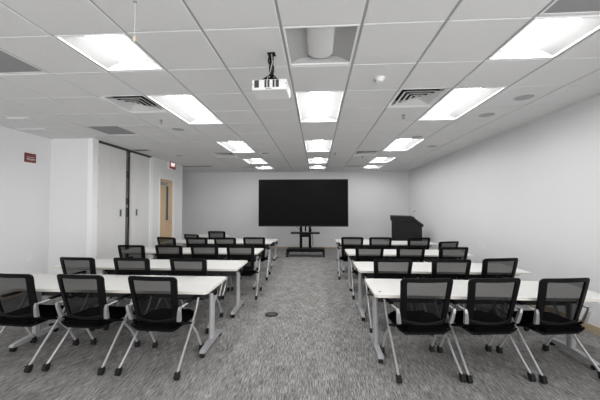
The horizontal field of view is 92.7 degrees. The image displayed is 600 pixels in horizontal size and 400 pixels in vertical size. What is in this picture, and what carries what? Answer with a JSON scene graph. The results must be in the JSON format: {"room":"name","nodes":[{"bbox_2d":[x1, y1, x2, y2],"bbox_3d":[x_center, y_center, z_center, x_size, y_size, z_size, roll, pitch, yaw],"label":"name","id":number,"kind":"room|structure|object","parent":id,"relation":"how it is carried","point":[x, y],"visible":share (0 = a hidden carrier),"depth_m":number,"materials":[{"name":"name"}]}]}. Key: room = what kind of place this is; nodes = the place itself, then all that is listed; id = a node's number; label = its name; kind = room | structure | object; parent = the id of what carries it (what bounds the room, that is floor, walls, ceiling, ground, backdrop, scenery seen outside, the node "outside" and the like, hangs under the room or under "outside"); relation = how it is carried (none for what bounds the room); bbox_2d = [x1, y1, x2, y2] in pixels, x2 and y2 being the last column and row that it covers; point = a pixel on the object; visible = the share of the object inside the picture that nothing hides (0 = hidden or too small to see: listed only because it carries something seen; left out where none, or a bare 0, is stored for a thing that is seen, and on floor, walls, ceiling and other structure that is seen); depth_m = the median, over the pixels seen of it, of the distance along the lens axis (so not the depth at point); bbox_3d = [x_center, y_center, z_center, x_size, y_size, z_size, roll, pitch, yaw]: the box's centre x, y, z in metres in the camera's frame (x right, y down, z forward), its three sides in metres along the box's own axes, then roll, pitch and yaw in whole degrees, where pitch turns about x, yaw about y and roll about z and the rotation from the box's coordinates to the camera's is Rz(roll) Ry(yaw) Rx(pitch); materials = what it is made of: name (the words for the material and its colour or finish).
{"room":"training room","nodes":[
{"label":"training room","id":0,"kind":"room"},
{"bbox_2d":[0,126,87,273],"bbox_3d":[-4.840,0.089,1.936,0.910,3.040,7.700,0,-1,3],"label":"wall","id":1,"kind":"structure","parent":0,"point":[43,203],"depth_m":5.47,"materials":[{"name":"white paint"}]},
{"bbox_2d":[24,152,35,162],"bbox_3d":[-4.972,-0.776,5.273,0.016,0.170,0.210,0,-1,3],"label":"wall sign","id":2,"kind":"object","parent":1,"relation":"attached to","point":[28,157],"visible":1,"depth_m":5.25,"materials":[{"name":"red plastic"}]},
{"bbox_2d":[127,157,129,244],"bbox_3d":[-4.489,0.221,6.702,0.850,3.020,1.980,0,-1,3],"label":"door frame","id":3,"kind":"structure","parent":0,"point":[129,157],"depth_m":7.66,"materials":[{"name":"grey metal"}]},
{"bbox_2d":[86,138,98,258],"bbox_3d":[-4.113,0.234,5.662,0.102,2.940,0.150,0,-1,3],"label":"trim","id":4,"kind":"structure","parent":3,"relation":"attached to","point":[93,144],"depth_m":5.62,"materials":[{"name":"white paint"}]},
{"bbox_2d":[96,143,125,274],"bbox_3d":[-4.080,0.273,6.183,0.067,2.850,0.875,0,-1,3],"label":"door","id":5,"kind":"structure","parent":3,"relation":"in","point":[111,160],"depth_m":6.14,"materials":[{"name":"wood"}]},
{"bbox_2d":[99,140,151,157],"bbox_3d":[-4.057,-1.174,6.712,0.065,0.070,1.880,0,-1,3],"label":"trim","id":6,"kind":"structure","parent":3,"relation":"attached to","point":[101,142],"depth_m":6.57,"materials":[{"name":"grey metal"}]},
{"bbox_2d":[125,152,128,244],"bbox_3d":[-4.111,0.292,6.736,0.080,2.840,0.155,0,-1,3],"label":"trim","id":7,"kind":"structure","parent":3,"relation":"in","point":[127,154],"depth_m":6.76,"materials":[{"name":"grey metal"}]},
{"bbox_2d":[129,153,149,257],"bbox_3d":[-4.019,0.299,7.211,0.067,2.850,0.785,0,-1,3],"label":"door","id":8,"kind":"structure","parent":3,"relation":"in","point":[139,164],"depth_m":7.14,"materials":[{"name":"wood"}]},
{"bbox_2d":[152,157,182,258],"bbox_3d":[-4.355,0.280,9.403,1.000,3.040,3.530,0,-1,3],"label":"wall","id":9,"kind":"structure","parent":0,"point":[160,169],"depth_m":8.33,"materials":[{"name":"white paint"}]},
{"bbox_2d":[148,157,152,258],"bbox_3d":[-3.967,0.314,7.606,0.026,2.880,0.130,0,-1,3],"label":"trim","id":10,"kind":"structure","parent":9,"relation":"attached to","point":[151,159],"depth_m":7.57,"materials":[{"name":"white paint"}]},
{"bbox_2d":[159,177,174,236],"bbox_3d":[-3.962,0.565,8.406,0.160,2.420,0.860,0,-1,3],"label":"door","id":11,"kind":"structure","parent":9,"relation":"in","point":[166,185],"depth_m":8.46,"materials":[{"name":"brown wood"}]},
{"bbox_2d":[167,161,175,169],"bbox_3d":[-3.863,-1.051,8.611,0.078,0.260,0.370,0,-1,3],"label":"exit sign","id":12,"kind":"object","parent":9,"relation":"attached to","point":[170,165],"visible":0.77,"depth_m":8.53,"materials":[{"name":"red plastic"}]},
{"bbox_2d":[182,171,408,246],"bbox_3d":[-0.344,0.320,10.995,8.820,3.040,0.120,0,-1,3],"label":"wall","id":13,"kind":"structure","parent":0,"point":[228,202],"depth_m":10.96,"materials":[{"name":"white paint"}]},
{"bbox_2d":[182,246,340,248],"bbox_3d":[-0.294,1.811,10.887,8.688,0.055,0.012,0,-1,3],"label":"baseboard","id":14,"kind":"structure","parent":13,"relation":"attached to","point":[182,246],"depth_m":10.81,"materials":[{"name":"beige wood"}]},
{"bbox_2d":[0,0,599,172],"bbox_3d":[-0.672,-1.267,4.438,8.722,0.039,13.115,0,-1,3],"label":"ceiling","id":15,"kind":"structure","parent":0,"point":[212,51],"depth_m":2.95,"materials":[{"name":"tile"}]},
{"bbox_2d":[7,117,30,119],"bbox_3d":[-4.283,-1.242,4.362,0.340,0.012,0.070,0,-1,3],"label":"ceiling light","id":16,"kind":"object","parent":15,"relation":"in","point":[18,118],"visible":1,"depth_m":4.34,"materials":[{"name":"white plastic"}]},
{"bbox_2d":[0,49,46,73],"bbox_3d":[-2.867,-1.301,2.622,0.586,0.010,0.586,0,-1,3],"label":"ceiling vent","id":17,"kind":"object","parent":15,"relation":"in","point":[9,63],"visible":0.92,"depth_m":2.78,"materials":[{"name":"white"}]},
{"bbox_2d":[16,128,47,129],"bbox_3d":[-4.668,-1.226,4.976,0.520,0.012,0.070,0,-1,3],"label":"ceiling vent","id":18,"kind":"object","parent":15,"relation":"in","point":[39,128],"visible":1,"depth_m":4.95,"materials":[{"name":"white metal"}]},
{"bbox_2d":[54,32,163,70],"bbox_3d":[-1.650,-1.345,2.551,0.592,0.100,0.592,0,-1,3],"label":"ceiling light","id":19,"kind":"object","parent":15,"relation":"attached to","point":[110,51],"visible":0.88,"depth_m":2.56,"materials":[{"name":"white plastic"}]},
{"bbox_2d":[84,125,138,134],"bbox_3d":[-3.333,-1.238,5.091,0.586,0.010,0.586,0,-1,3],"label":"ceiling vent","id":20,"kind":"object","parent":15,"relation":"in","point":[109,130],"visible":0.91,"depth_m":5.09,"materials":[{"name":"white metal"}]},
{"bbox_2d":[99,95,167,111],"bbox_3d":[-2.187,-1.309,3.804,0.584,0.089,0.584,0,-1,3],"label":"ceiling vent","id":21,"kind":"object","parent":15,"relation":"in","point":[132,103],"visible":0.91,"depth_m":3.83,"materials":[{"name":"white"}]},
{"bbox_2d":[133,0,136,41],"bbox_3d":[-1.091,-1.178,1.887,0.024,0.268,0.023,0,-1,3],"label":"pull cord","id":22,"kind":"object","parent":15,"relation":"hanging from","point":[134,1],"visible":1,"depth_m":1.88,"materials":[{"name":"white plastic"}]},
{"bbox_2d":[131,149,150,150],"bbox_3d":[-3.778,-1.183,6.816,0.400,0.008,0.200,0,-1,3],"label":"ceiling vent","id":23,"kind":"object","parent":15,"relation":"in","point":[131,149],"visible":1,"depth_m":6.81,"materials":[{"name":"black metal"}]},
{"bbox_2d":[171,127,184,130],"bbox_3d":[-2.120,-1.228,4.969,0.230,0.010,0.230,0,-1,3],"label":"ceiling speaker","id":24,"kind":"object","parent":15,"relation":"attached to","point":[172,128],"visible":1,"depth_m":4.96,"materials":[{"name":"white metal"}]},
{"bbox_2d":[145,94,223,123],"bbox_3d":[-1.561,-1.307,4.072,0.592,0.100,1.201,0,-1,3],"label":"ceiling light","id":25,"kind":"object","parent":15,"relation":"attached to","point":[187,107],"visible":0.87,"depth_m":4.04,"materials":[{"name":"white plastic"}]},
{"bbox_2d":[183,166,212,166],"bbox_3d":[-3.430,-1.114,9.489,1.040,0.008,0.240,0,-1,3],"label":"ceiling vent","id":26,"kind":"object","parent":15,"relation":"in","point":[183,166],"visible":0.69,"depth_m":9.50,"materials":[{"name":"black metal"}]},
{"bbox_2d":[210,153,237,156],"bbox_3d":[-1.972,-1.216,7.454,0.584,0.089,0.584,0,-1,3],"label":"ceiling vent","id":27,"kind":"object","parent":15,"relation":"in","point":[214,154],"visible":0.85,"depth_m":7.54,"materials":[{"name":"black metal"}]},
{"bbox_2d":[216,141,254,152],"bbox_3d":[-1.417,-1.244,6.505,0.592,0.100,1.201,0,-1,3],"label":"ceiling light","id":28,"kind":"object","parent":15,"relation":"attached to","point":[233,146],"visible":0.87,"depth_m":6.58,"materials":[{"name":"white plastic"}]},
{"bbox_2d":[238,166,256,168],"bbox_3d":[-1.829,-1.154,9.887,0.584,0.089,0.584,0,-1,3],"label":"ceiling vent","id":29,"kind":"object","parent":15,"relation":"in","point":[253,167],"visible":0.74,"depth_m":10.04,"materials":[{"name":"black metal"}]},
{"bbox_2d":[243,159,267,163],"bbox_3d":[-1.301,-1.194,8.483,0.592,0.100,0.896,0,-1,3],"label":"ceiling light","id":30,"kind":"object","parent":15,"relation":"attached to","point":[251,161],"visible":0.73,"depth_m":8.73,"materials":[{"name":"white plastic"}]},
{"bbox_2d":[256,166,273,168],"bbox_3d":[-1.220,-1.159,9.851,0.592,0.100,0.592,0,-1,3],"label":"ceiling light","id":31,"kind":"object","parent":15,"relation":"attached to","point":[262,167],"visible":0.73,"depth_m":10.10,"materials":[{"name":"white plastic"}]},
{"bbox_2d":[252,52,289,99],"bbox_3d":[-0.251,-1.120,2.556,0.304,0.370,0.249,0,-1,5],"label":"projector","id":32,"kind":"object","parent":15,"relation":"hanging from","point":[269,87],"visible":1,"depth_m":2.47,"materials":[{"name":"white plastic"}]},
{"bbox_2d":[254,80,258,87],"bbox_3d":[-0.370,-0.990,2.441,0.040,0.064,0.003,0,-1,5],"label":"vent","id":33,"kind":"object","parent":32,"relation":"attached to","point":[256,82],"depth_m":2.44,"materials":[{"name":"grey plastic"}]},
{"bbox_2d":[307,158,327,162],"bbox_3d":[0.525,-1.197,8.375,0.592,0.100,0.896,0,-1,3],"label":"ceiling light","id":34,"kind":"object","parent":15,"relation":"attached to","point":[310,160],"visible":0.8,"depth_m":8.55,"materials":[{"name":"white plastic"}]},
{"bbox_2d":[309,166,326,168],"bbox_3d":[0.605,-1.162,9.744,0.592,0.100,0.592,0,-1,3],"label":"ceiling light","id":35,"kind":"object","parent":15,"relation":"attached to","point":[310,167],"visible":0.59,"depth_m":10.01,"materials":[{"name":"white plastic"}]},
{"bbox_2d":[304,140,332,151],"bbox_3d":[0.408,-1.247,6.398,0.592,0.100,1.201,0,-1,3],"label":"ceiling light","id":36,"kind":"object","parent":15,"relation":"attached to","point":[310,145],"visible":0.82,"depth_m":6.51,"materials":[{"name":"white plastic"}]},
{"bbox_2d":[295,90,344,121],"bbox_3d":[0.265,-1.309,3.965,0.592,0.100,1.201,0,-1,3],"label":"ceiling light","id":37,"kind":"object","parent":15,"relation":"attached to","point":[313,106],"visible":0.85,"depth_m":3.93,"materials":[{"name":"white plastic"}]},
{"bbox_2d":[282,24,359,65],"bbox_3d":[0.175,-1.348,2.444,0.592,0.100,0.592,0,-1,3],"label":"ceiling light","id":38,"kind":"object","parent":15,"relation":"attached to","point":[313,44],"visible":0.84,"depth_m":2.45,"materials":[{"name":"white metal"}]},
{"bbox_2d":[345,166,362,167],"bbox_3d":[1.822,-1.159,9.672,0.584,0.089,0.584,0,-1,3],"label":"ceiling vent","id":39,"kind":"object","parent":15,"relation":"in","point":[346,166],"visible":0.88,"depth_m":9.82,"materials":[{"name":"black metal"}]},
{"bbox_2d":[353,151,379,155],"bbox_3d":[1.679,-1.221,7.239,0.584,0.089,0.584,0,-1,3],"label":"ceiling vent","id":40,"kind":"object","parent":15,"relation":"in","point":[357,153],"visible":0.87,"depth_m":7.31,"materials":[{"name":"black metal"}]},
{"bbox_2d":[362,165,382,167],"bbox_3d":[2.431,-1.165,9.637,0.592,0.100,0.592,0,-1,3],"label":"ceiling light","id":41,"kind":"object","parent":15,"relation":"attached to","point":[380,165],"visible":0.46,"depth_m":9.90,"materials":[{"name":"white plastic"}]},
{"bbox_2d":[375,76,384,82],"bbox_3d":[0.841,-1.261,3.009,0.110,0.046,0.110,0,-1,3],"label":"smoke detector","id":42,"kind":"object","parent":15,"relation":"attached to","point":[379,79],"visible":1,"depth_m":2.98,"materials":[{"name":"white plastic"}]},
{"bbox_2d":[368,157,395,162],"bbox_3d":[2.350,-1.200,8.268,0.592,0.100,0.896,0,-1,3],"label":"ceiling light","id":43,"kind":"object","parent":15,"relation":"attached to","point":[378,159],"visible":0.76,"depth_m":8.47,"materials":[{"name":"white plastic"}]},
{"bbox_2d":[382,138,424,150],"bbox_3d":[2.234,-1.250,6.291,0.592,0.100,1.201,0,-1,3],"label":"ceiling light","id":44,"kind":"object","parent":15,"relation":"attached to","point":[397,144],"visible":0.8,"depth_m":6.40,"materials":[{"name":"white plastic"}]},
{"bbox_2d":[411,135,423,137],"bbox_3d":[2.256,-1.215,5.510,0.230,0.010,0.230,0,-1,3],"label":"ceiling speaker","id":45,"kind":"object","parent":15,"relation":"attached to","point":[415,136],"visible":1,"depth_m":5.46,"materials":[{"name":"white metal"}]},
{"bbox_2d":[388,88,450,106],"bbox_3d":[1.464,-1.314,3.589,0.584,0.089,0.584,0,-1,3],"label":"ceiling vent","id":46,"kind":"object","parent":15,"relation":"in","point":[426,96],"visible":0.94,"depth_m":3.61,"materials":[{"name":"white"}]},
{"bbox_2d":[418,87,506,119],"bbox_3d":[2.091,-1.312,3.857,0.592,0.100,1.201,0,-1,3],"label":"ceiling light","id":47,"kind":"object","parent":15,"relation":"attached to","point":[457,102],"visible":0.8,"depth_m":3.81,"materials":[{"name":"white plastic"}]},
{"bbox_2d":[478,112,495,116],"bbox_3d":[2.741,-1.248,4.193,0.230,0.010,0.230,0,-1,3],"label":"ceiling speaker","id":48,"kind":"object","parent":15,"relation":"attached to","point":[487,114],"visible":1,"depth_m":4.17,"materials":[{"name":"white metal"}]},
{"bbox_2d":[512,93,535,100],"bbox_3d":[2.763,-1.265,3.527,0.230,0.010,0.230,0,-1,3],"label":"ceiling speaker","id":49,"kind":"object","parent":15,"relation":"attached to","point":[529,95],"visible":1,"depth_m":3.52,"materials":[{"name":"white metal"}]},
{"bbox_2d":[487,15,599,59],"bbox_3d":[2.001,-1.351,2.336,0.592,0.100,0.592,0,-1,3],"label":"ceiling light","id":50,"kind":"object","parent":15,"relation":"attached to","point":[542,37],"visible":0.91,"depth_m":2.35,"materials":[{"name":"white plastic"}]},
{"bbox_2d":[538,0,599,15],"bbox_3d":[1.965,-1.323,1.727,0.586,0.010,0.586,0,-1,3],"label":"ceiling vent","id":51,"kind":"object","parent":15,"relation":"in","point":[557,7],"visible":1,"depth_m":1.96,"materials":[{"name":"white"}]},
{"bbox_2d":[0,247,599,399],"bbox_3d":[-0.670,1.723,4.405,8.900,0.100,13.200,0,-1,3],"label":"floor","id":52,"kind":"structure","parent":0,"point":[318,346],"depth_m":2.93,"materials":[{"name":"grey carpet"}]},
{"bbox_2d":[0,273,79,372],"bbox_3d":[-2.826,1.178,3.010,0.618,0.917,0.580,0,-1,6],"label":"mesh chair","id":53,"kind":"object","parent":52,"relation":"on","point":[19,305],"visible":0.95,"depth_m":2.83,"materials":[{"name":"black fabric"}]},
{"bbox_2d":[49,257,119,330],"bbox_3d":[-2.883,1.201,3.925,0.618,0.917,0.580,0,-1,6],"label":"mesh chair","id":54,"kind":"object","parent":52,"relation":"on","point":[70,265],"visible":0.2,"depth_m":3.71,"materials":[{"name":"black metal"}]},
{"bbox_2d":[41,274,140,375],"bbox_3d":[-2.108,1.177,2.968,0.618,0.917,0.580,0,-1,6],"label":"mesh chair","id":55,"kind":"object","parent":52,"relation":"on","point":[84,300],"visible":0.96,"depth_m":2.79,"materials":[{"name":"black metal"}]},
{"bbox_2d":[9,274,226,357],"bbox_3d":[-2.295,1.294,3.304,2.745,0.699,0.650,0,-1,3],"label":"table","id":56,"kind":"object","parent":52,"relation":"on","point":[207,287],"visible":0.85,"depth_m":3.24,"materials":[{"name":"white laminate"}]},
{"bbox_2d":[110,245,156,298],"bbox_3d":[-2.892,1.232,5.127,0.618,0.917,0.580,0,-1,5],"label":"mesh chair","id":57,"kind":"object","parent":52,"relation":"on","point":[125,251],"visible":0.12,"depth_m":4.92,"materials":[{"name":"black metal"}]},
{"bbox_2d":[103,258,169,331],"bbox_3d":[-2.154,1.200,3.882,0.618,0.917,0.580,0,-1,5],"label":"mesh chair","id":58,"kind":"object","parent":52,"relation":"on","point":[123,266],"visible":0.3,"depth_m":3.67,"materials":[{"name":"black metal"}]},
{"bbox_2d":[51,259,247,317],"bbox_3d":[-2.232,1.322,4.377,2.745,0.699,0.660,0,-1,3],"label":"table","id":59,"kind":"object","parent":52,"relation":"on","point":[157,266],"visible":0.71,"depth_m":4.30,"materials":[{"name":"white laminate"}]},
{"bbox_2d":[114,276,203,379],"bbox_3d":[-1.371,1.175,2.895,0.618,0.917,0.580,0,-1,6],"label":"mesh chair","id":60,"kind":"object","parent":52,"relation":"on","point":[155,303],"visible":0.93,"depth_m":2.71,"materials":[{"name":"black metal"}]},
{"bbox_2d":[157,237,175,244],"bbox_3d":[-2.847,1.265,6.406,0.618,0.917,0.580,0,-2,17],"label":"mesh chair","id":61,"kind":"object","parent":52,"relation":"on","point":[161,240],"visible":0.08,"depth_m":6.18,"materials":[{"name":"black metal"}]},
{"bbox_2d":[155,245,183,299],"bbox_3d":[-2.241,1.232,5.119,0.618,0.917,0.580,0,-1,5],"label":"mesh chair","id":62,"kind":"object","parent":52,"relation":"on","point":[168,252],"visible":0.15,"depth_m":4.91,"materials":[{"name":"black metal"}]},
{"bbox_2d":[117,247,263,289],"bbox_3d":[-2.151,1.357,5.754,2.745,0.699,0.660,0,-1,3],"label":"table","id":63,"kind":"object","parent":52,"relation":"on","point":[222,252],"visible":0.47,"depth_m":5.69,"materials":[{"name":"white laminate"}]},
{"bbox_2d":[183,234,198,247],"bbox_3d":[-2.912,1.352,8.031,0.618,0.826,0.580,-1,-2,19],"label":"mesh chair","id":64,"kind":"object","parent":52,"relation":"on","point":[185,235],"visible":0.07,"depth_m":7.82,"materials":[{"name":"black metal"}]},
{"bbox_2d":[170,258,223,333],"bbox_3d":[-1.405,1.199,3.838,0.618,0.917,0.580,0,-1,5],"label":"mesh chair","id":65,"kind":"object","parent":52,"relation":"on","point":[179,266],"visible":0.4,"depth_m":3.63,"materials":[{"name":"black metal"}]},
{"bbox_2d":[186,237,207,247],"bbox_3d":[-2.217,1.264,6.379,0.618,0.917,0.580,0,-1,5],"label":"mesh chair","id":66,"kind":"object","parent":52,"relation":"on","point":[190,241],"visible":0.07,"depth_m":6.16,"materials":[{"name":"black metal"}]},
{"bbox_2d":[181,234,227,239],"bbox_3d":[-2.890,1.433,8.736,1.240,0.699,0.630,0,-1,3],"label":"table","id":67,"kind":"object","parent":52,"relation":"on","point":[200,235],"visible":0.02,"depth_m":8.72,"materials":[{"name":"white laminate"}]},
{"bbox_2d":[190,245,229,299],"bbox_3d":[-1.626,1.231,5.103,0.618,0.917,0.580,0,-1,4],"label":"mesh chair","id":68,"kind":"object","parent":52,"relation":"on","point":[208,252],"visible":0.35,"depth_m":4.90,"materials":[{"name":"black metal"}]},
{"bbox_2d":[208,231,225,239],"bbox_3d":[-2.244,1.304,7.963,0.618,0.917,0.580,0,-1,5],"label":"mesh chair","id":69,"kind":"object","parent":52,"relation":"on","point":[211,234],"visible":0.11,"depth_m":7.75,"materials":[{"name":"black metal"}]},
{"bbox_2d":[176,239,273,271],"bbox_3d":[-2.062,1.395,7.271,2.745,0.699,0.660,0,-1,3],"label":"table","id":70,"kind":"object","parent":52,"relation":"on","point":[268,243],"visible":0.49,"depth_m":7.16,"materials":[{"name":"white laminate"}]},
{"bbox_2d":[214,237,235,259],"bbox_3d":[-1.598,1.263,6.343,0.618,0.917,0.580,0,-1,4],"label":"mesh chair","id":71,"kind":"object","parent":52,"relation":"on","point":[221,242],"visible":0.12,"depth_m":6.13,"materials":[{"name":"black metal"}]},
{"bbox_2d":[221,245,261,299],"bbox_3d":[-1.015,1.231,5.107,0.618,0.917,0.580,0,-1,2],"label":"mesh chair","id":72,"kind":"object","parent":52,"relation":"on","point":[234,252],"visible":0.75,"depth_m":4.92,"materials":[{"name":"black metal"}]},
{"bbox_2d":[240,237,270,279],"bbox_3d":[-0.983,1.265,6.407,0.618,0.917,0.580,0,-1,3],"label":"mesh chair","id":73,"kind":"object","parent":52,"relation":"on","point":[257,242],"visible":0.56,"depth_m":6.21,"materials":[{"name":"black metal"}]},
{"bbox_2d":[236,239,277,260],"bbox_3d":[-1.357,1.493,8.645,1.371,0.574,0.630,0,-1,3],"label":"table","id":74,"kind":"object","parent":52,"relation":"on","point":[275,242],"visible":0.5,"depth_m":8.59,"materials":[{"name":"white laminate"}]},
{"bbox_2d":[265,312,277,316],"bbox_3d":[-0.414,1.662,4.161,0.200,0.010,0.200,0,-1,3],"label":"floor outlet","id":75,"kind":"object","parent":52,"relation":"on","point":[268,314],"visible":1,"depth_m":4.14,"materials":[{"name":"grey metal"}]},
{"bbox_2d":[286,227,324,256],"bbox_3d":[0.181,0.844,9.187,1.218,1.899,0.536,0,-1,3],"label":"stand","id":76,"kind":"object","parent":52,"relation":"on","point":[310,248],"visible":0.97,"depth_m":9.04,"materials":[{"name":"black metal"}]},
{"bbox_2d":[258,179,347,226],"bbox_3d":[0.099,0.095,9.208,2.874,1.514,0.106,0,-1,3],"label":"display screen","id":77,"kind":"object","parent":76,"relation":"attached to","point":[282,202],"visible":1,"depth_m":9.16,"materials":[{"name":"black"}]},
{"bbox_2d":[291,232,319,233],"bbox_3d":[0.169,1.053,9.137,0.920,0.050,0.190,0,-1,3],"label":"shelf","id":78,"kind":"object","parent":76,"relation":"attached to","point":[291,232],"depth_m":9.04,"materials":[{"name":"black plastic"}]},
{"bbox_2d":[337,237,363,279],"bbox_3d":[1.152,1.265,6.431,0.618,0.917,0.580,0,-1,3],"label":"mesh chair","id":79,"kind":"object","parent":52,"relation":"on","point":[346,242],"visible":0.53,"depth_m":6.24,"materials":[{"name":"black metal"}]},
{"bbox_2d":[335,239,368,259],"bbox_3d":[1.792,1.488,8.459,1.460,0.574,0.630,0,-1,3],"label":"table","id":80,"kind":"object","parent":52,"relation":"on","point":[336,240],"visible":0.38,"depth_m":8.47,"materials":[{"name":"white laminate"}]},
{"bbox_2d":[349,245,383,299],"bbox_3d":[1.204,1.231,5.106,0.618,0.917,0.580,0,-1,2],"label":"mesh chair","id":81,"kind":"object","parent":52,"relation":"on","point":[364,253],"visible":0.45,"depth_m":4.91,"materials":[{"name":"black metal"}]},
{"bbox_2d":[369,237,391,248],"bbox_3d":[1.756,1.264,6.396,0.618,0.917,0.580,0,-1,3],"label":"mesh chair","id":82,"kind":"object","parent":52,"relation":"on","point":[386,242],"visible":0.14,"depth_m":6.18,"materials":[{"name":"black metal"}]},
{"bbox_2d":[363,259,412,332],"bbox_3d":[1.177,1.198,3.796,0.618,0.917,0.580,0,-1,1],"label":"mesh chair","id":83,"kind":"object","parent":52,"relation":"on","point":[383,268],"visible":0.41,"depth_m":3.59,"materials":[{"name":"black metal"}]},
{"bbox_2d":[339,240,437,272],"bbox_3d":[2.114,1.389,7.025,2.248,0.699,0.660,0,-1,3],"label":"table","id":84,"kind":"object","parent":52,"relation":"on","point":[394,244],"visible":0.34,"depth_m":6.99,"materials":[{"name":"white laminate"}]},
{"bbox_2d":[387,245,424,261],"bbox_3d":[1.893,1.230,5.066,0.618,0.917,0.580,0,-1,1],"label":"mesh chair","id":85,"kind":"object","parent":52,"relation":"on","point":[416,253],"visible":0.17,"depth_m":4.86,"materials":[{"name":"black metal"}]},
{"bbox_2d":[390,215,423,240],"bbox_3d":[3.274,1.127,8.780,0.600,1.315,0.756,1,-2,-35],"label":"lectern","id":86,"kind":"object","parent":52,"relation":"on","point":[403,227],"visible":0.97,"depth_m":8.56,"materials":[{"name":"grey laminate"}]},
{"bbox_2d":[345,249,473,290],"bbox_3d":[2.025,1.351,5.508,2.248,0.699,0.660,0,-1,3],"label":"table","id":87,"kind":"object","parent":52,"relation":"on","point":[430,255],"visible":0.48,"depth_m":5.53,"materials":[{"name":"white laminate"}]},
{"bbox_2d":[407,238,429,249],"bbox_3d":[2.548,1.263,6.329,0.618,0.917,0.580,0,-1,-1],"label":"mesh chair","id":88,"kind":"object","parent":52,"relation":"on","point":[425,242],"visible":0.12,"depth_m":6.12,"materials":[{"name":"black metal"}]},
{"bbox_2d":[380,278,465,382],"bbox_3d":[1.160,1.173,2.826,0.618,0.917,0.580,0,-1,-2],"label":"mesh chair","id":89,"kind":"object","parent":52,"relation":"on","point":[424,302],"visible":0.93,"depth_m":2.65,"materials":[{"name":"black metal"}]},
{"bbox_2d":[353,262,531,323],"bbox_3d":[1.944,1.315,4.131,2.248,0.699,0.660,0,-1,3],"label":"table","id":90,"kind":"object","parent":52,"relation":"on","point":[424,269],"visible":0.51,"depth_m":4.15,"materials":[{"name":"white laminate"}]},
{"bbox_2d":[415,259,470,309],"bbox_3d":[1.897,1.197,3.774,0.618,0.917,0.580,0,-1,0],"label":"mesh chair","id":91,"kind":"object","parent":52,"relation":"on","point":[456,269],"visible":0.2,"depth_m":3.57,"materials":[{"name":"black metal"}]},
{"bbox_2d":[424,247,467,261],"bbox_3d":[2.502,1.225,4.870,0.618,0.917,0.580,0,-1,-3],"label":"mesh chair","id":92,"kind":"object","parent":52,"relation":"on","point":[444,252],"visible":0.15,"depth_m":4.66,"materials":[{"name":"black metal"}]},
{"bbox_2d":[438,241,458,249],"bbox_3d":[3.150,1.304,6.333,0.618,0.835,0.580,0,-1,-13],"label":"mesh chair","id":93,"kind":"object","parent":52,"relation":"on","point":[447,243],"visible":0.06,"depth_m":6.11,"materials":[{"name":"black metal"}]},
{"bbox_2d":[365,278,599,369],"bbox_3d":[1.881,1.287,3.058,2.248,0.702,0.650,0,-1,3],"label":"table","id":94,"kind":"object","parent":52,"relation":"on","point":[379,289],"visible":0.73,"depth_m":3.03,"materials":[{"name":"white laminate"}]},
{"bbox_2d":[437,278,535,383],"bbox_3d":[1.781,1.173,2.829,0.618,0.917,0.580,0,-1,-3],"label":"mesh chair","id":95,"kind":"object","parent":52,"relation":"on","point":[491,302],"visible":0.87,"depth_m":2.65,"materials":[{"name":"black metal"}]},
{"bbox_2d":[458,258,528,330],"bbox_3d":[2.543,1.200,3.856,0.618,0.917,0.580,0,-1,-7],"label":"mesh chair","id":96,"kind":"object","parent":52,"relation":"on","point":[491,267],"visible":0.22,"depth_m":3.65,"materials":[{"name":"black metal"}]},
{"bbox_2d":[496,278,599,383],"bbox_3d":[2.423,1.173,2.832,0.618,0.917,0.580,0,-1,-5],"label":"mesh chair","id":97,"kind":"object","parent":52,"relation":"on","point":[560,301],"visible":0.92,"depth_m":2.65,"materials":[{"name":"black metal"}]},
{"bbox_2d":[408,95,599,327],"bbox_3d":[3.827,0.188,5.792,0.120,3.040,10.020,0,-1,3],"label":"wall","id":98,"kind":"structure","parent":0,"point":[530,192],"depth_m":4.63,"materials":[{"name":"white paint"}]},
{"bbox_2d":[532,305,599,335],"bbox_3d":[3.758,1.656,5.699,0.012,0.100,9.900,0,-1,3],"label":"baseboard","id":99,"kind":"structure","parent":98,"relation":"attached to","point":[591,328],"depth_m":3.56,"materials":[{"name":"beige wood"}]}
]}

